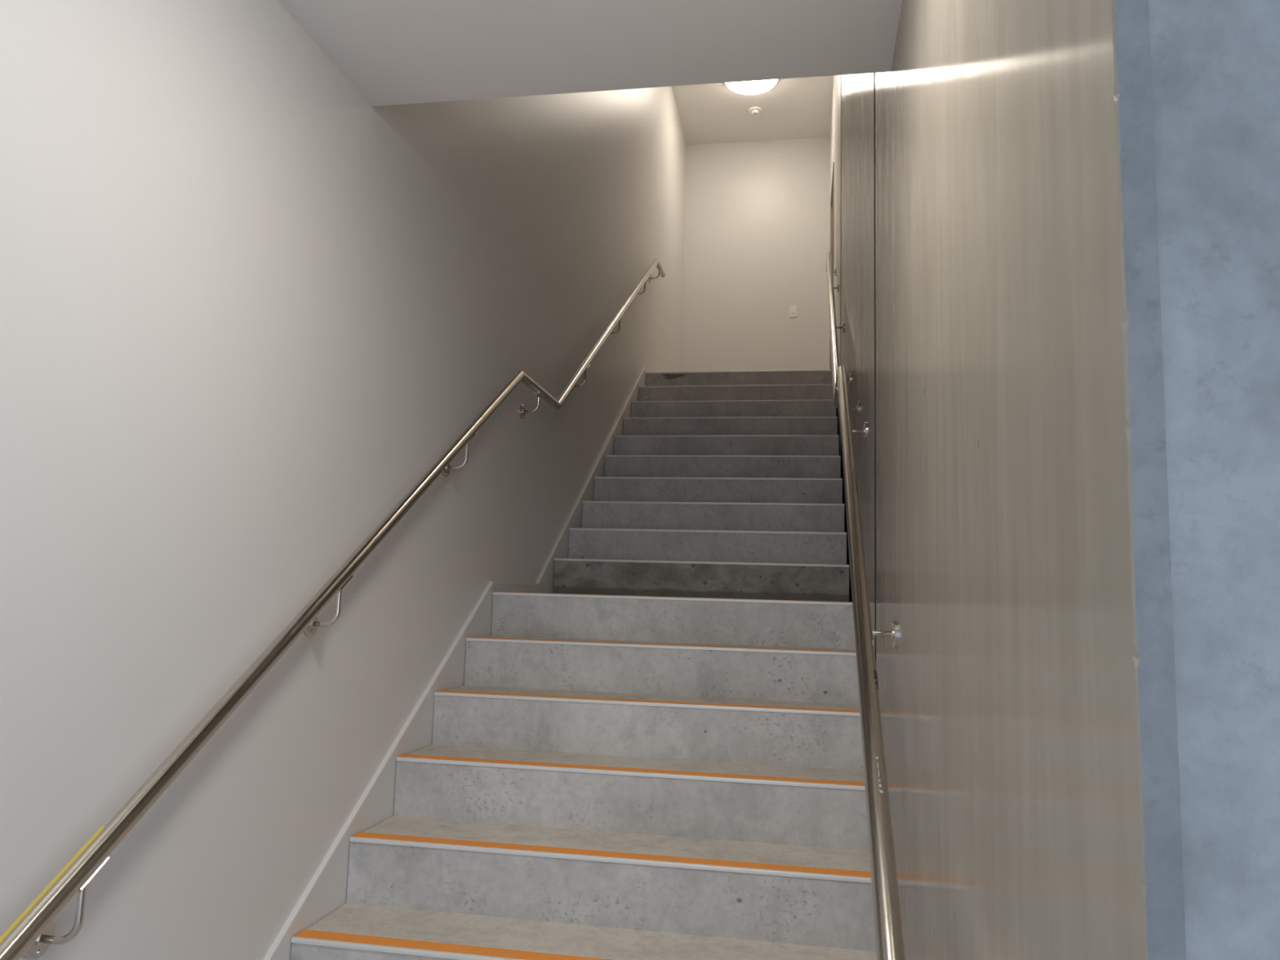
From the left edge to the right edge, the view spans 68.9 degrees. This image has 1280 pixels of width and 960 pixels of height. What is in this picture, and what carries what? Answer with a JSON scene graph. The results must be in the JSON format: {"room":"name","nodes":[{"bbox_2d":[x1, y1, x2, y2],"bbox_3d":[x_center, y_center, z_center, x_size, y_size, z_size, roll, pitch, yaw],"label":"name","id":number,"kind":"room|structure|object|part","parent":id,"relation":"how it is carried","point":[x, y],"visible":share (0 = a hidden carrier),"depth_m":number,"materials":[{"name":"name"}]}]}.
{"room":"stairwell","nodes":[
{"label":"stairwell","id":0,"kind":"room"},
{"bbox_2d":[0,0,686,959],"bbox_3d":[-0.679,-1.153,3.717,0.150,6.636,12.152,0,-7,10],"label":"wall","id":1,"kind":"structure","parent":0,"point":[248,301],"depth_m":2.13,"materials":[{"name":"white paint"}]},
{"bbox_2d":[0,257,665,959],"bbox_3d":[-0.463,-0.392,4.263,0.098,3.504,6.720,0,-7,10],"label":"handrail","id":2,"kind":"object","parent":1,"relation":"attached to","point":[31,935],"visible":1,"depth_m":1.89,"materials":[{"name":"silver metal"}]},
{"bbox_3d":[-0.994,0.758,1.543,0.015,0.064,0.064,0,-7,10],"label":"wall plate","id":3,"kind":"part","parent":2,"relation":"part of","materials":[{"name":"silver metal"}]},
{"bbox_3d":[-0.842,0.369,2.388,0.015,0.064,0.064,0,-7,10],"label":"wall plate","id":4,"kind":"part","parent":2,"relation":"part of","materials":[{"name":"silver metal"}]},
{"bbox_3d":[-0.681,-0.042,3.281,0.015,0.064,0.064,0,-7,10],"label":"wall plate","id":5,"kind":"part","parent":2,"relation":"part of","materials":[{"name":"silver metal"}]},
{"bbox_3d":[-0.524,-0.304,4.161,0.015,0.064,0.064,0,-7,10],"label":"wall plate","id":6,"kind":"part","parent":2,"relation":"part of","materials":[{"name":"silver metal"}]},
{"bbox_2d":[262,366,645,959],"bbox_3d":[-0.511,0.393,4.261,0.018,3.307,5.856,0,-7,10],"label":"baseboard","id":7,"kind":"structure","parent":1,"relation":"attached to","point":[329,894],"depth_m":2.96,"materials":[{"name":"white paint"}]},
{"bbox_2d":[277,0,902,106],"bbox_3d":[0.724,-3.024,0.088,3.848,3.308,5.082,0,-7,10],"label":"ceiling","id":8,"kind":"structure","parent":0,"point":[392,52],"depth_m":2.36,"materials":[{"name":"paint"}]},
{"bbox_2d":[671,75,833,144],"bbox_3d":[0.945,-4.052,6.189,2.148,0.200,7.070,0,-7,10],"label":"ceiling","id":9,"kind":"structure","parent":0,"point":[798,108],"depth_m":9.11,"materials":[{"name":"paint"}]},
{"bbox_2d":[724,79,778,94],"bbox_3d":[1.012,-3.630,8.491,0.500,0.085,0.500,0,-7,10],"label":"ceiling light","id":10,"kind":"object","parent":9,"relation":"attached to","point":[749,87],"visible":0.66,"depth_m":8.52,"materials":[{"name":"white plastic"}]},
{"bbox_2d":[748,106,761,115],"bbox_3d":[1.122,-3.577,9.071,0.124,0.044,0.124,0,-7,10],"label":"smoke detector","id":11,"kind":"object","parent":9,"relation":"attached to","point":[753,110],"visible":1,"depth_m":9.04,"materials":[{"name":"white plastic"}]},
{"bbox_2d":[681,137,830,372],"bbox_3d":[1.481,-0.513,9.371,2.148,6.436,0.200,0,-7,10],"label":"wall","id":12,"kind":"structure","parent":0,"point":[757,240],"depth_m":9.54,"materials":[{"name":"white paint"}]},
{"bbox_2d":[789,305,797,317],"bbox_3d":[1.545,-1.702,9.399,0.080,0.124,0.016,0,-7,10],"label":"light switch","id":13,"kind":"object","parent":12,"relation":"attached to","point":[793,308],"visible":1,"depth_m":9.39,"materials":[{"name":"white plastic"}]},
{"bbox_2d":[829,0,1186,959],"bbox_3d":[1.230,-0.947,4.978,0.252,6.236,8.581,0,-7,10],"label":"wall","id":14,"kind":"structure","parent":0,"point":[1027,693],"depth_m":0.96,"materials":[{"name":"wood"}]},
{"bbox_2d":[829,161,834,369],"bbox_3d":[1.799,-1.689,8.371,0.162,2.040,0.870,0,-7,10],"label":"door","id":15,"kind":"structure","parent":14,"relation":"in","point":[832,200],"depth_m":8.71,"materials":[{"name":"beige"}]},
{"bbox_2d":[825,252,905,959],"bbox_3d":[0.900,-0.429,4.028,0.115,3.404,6.720,0,-7,11],"label":"handrail","id":16,"kind":"object","parent":14,"relation":"attached to","point":[889,941],"visible":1,"depth_m":1.79,"materials":[{"name":"silver metal"}]},
{"bbox_3d":[1.247,-0.934,5.708,0.015,0.064,0.064,0,-7,10],"label":"wall plate","id":17,"kind":"part","parent":16,"relation":"part of","materials":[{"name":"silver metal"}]},
{"bbox_3d":[1.089,-0.521,4.830,0.015,0.064,0.064,0,-7,10],"label":"wall plate","id":18,"kind":"part","parent":16,"relation":"part of","materials":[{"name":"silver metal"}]},
{"bbox_3d":[0.911,-0.297,3.887,0.015,0.064,0.064,0,-7,10],"label":"wall plate","id":19,"kind":"part","parent":16,"relation":"part of","materials":[{"name":"silver metal"}]},
{"bbox_3d":[0.806,-0.175,3.338,0.015,0.064,0.064,0,-7,10],"label":"wall plate","id":20,"kind":"part","parent":16,"relation":"part of","materials":[{"name":"silver metal"}]},
{"bbox_3d":[0.594,0.360,2.178,0.015,0.064,0.064,0,-7,10],"label":"wall plate","id":21,"kind":"part","parent":16,"relation":"part of","materials":[{"name":"silver metal"}]},
{"bbox_2d":[874,72,875,661],"bbox_3d":[0.773,-1.196,3.014,0.032,6.236,0.020,0,-7,10],"label":"trim","id":22,"kind":"structure","parent":14,"relation":"attached to","point":[874,73],"depth_m":2.91,"materials":[{"name":"black"}]},
{"bbox_2d":[1148,0,1279,959],"bbox_3d":[1.751,-1.326,1.698,2.361,6.236,2.249,0,-7,10],"label":"wall","id":23,"kind":"structure","parent":0,"point":[1215,64],"depth_m":0.62,"materials":[{"name":"concrete"}]},
{"bbox_3d":[1.199,2.055,2.986,3.848,0.200,12.152,0,-7,10],"label":"floor","id":24,"kind":"structure","parent":0,"visible":0},
{"bbox_2d":[290,591,876,959],"bbox_3d":[-0.016,1.136,2.895,1.443,1.535,3.149,0,-7,10],"label":"flight","id":25,"kind":"object","parent":24,"relation":"on","point":[606,777],"visible":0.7,"depth_m":2.74,"materials":[{"name":"concrete"}]},
{"bbox_2d":[552,369,848,601],"bbox_3d":[0.537,-0.042,5.979,1.443,1.880,2.788,0,-7,10],"label":"flight","id":26,"kind":"object","parent":25,"relation":"on","point":[714,484],"visible":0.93,"depth_m":5.34,"materials":[{"name":"concrete"}]}
]}

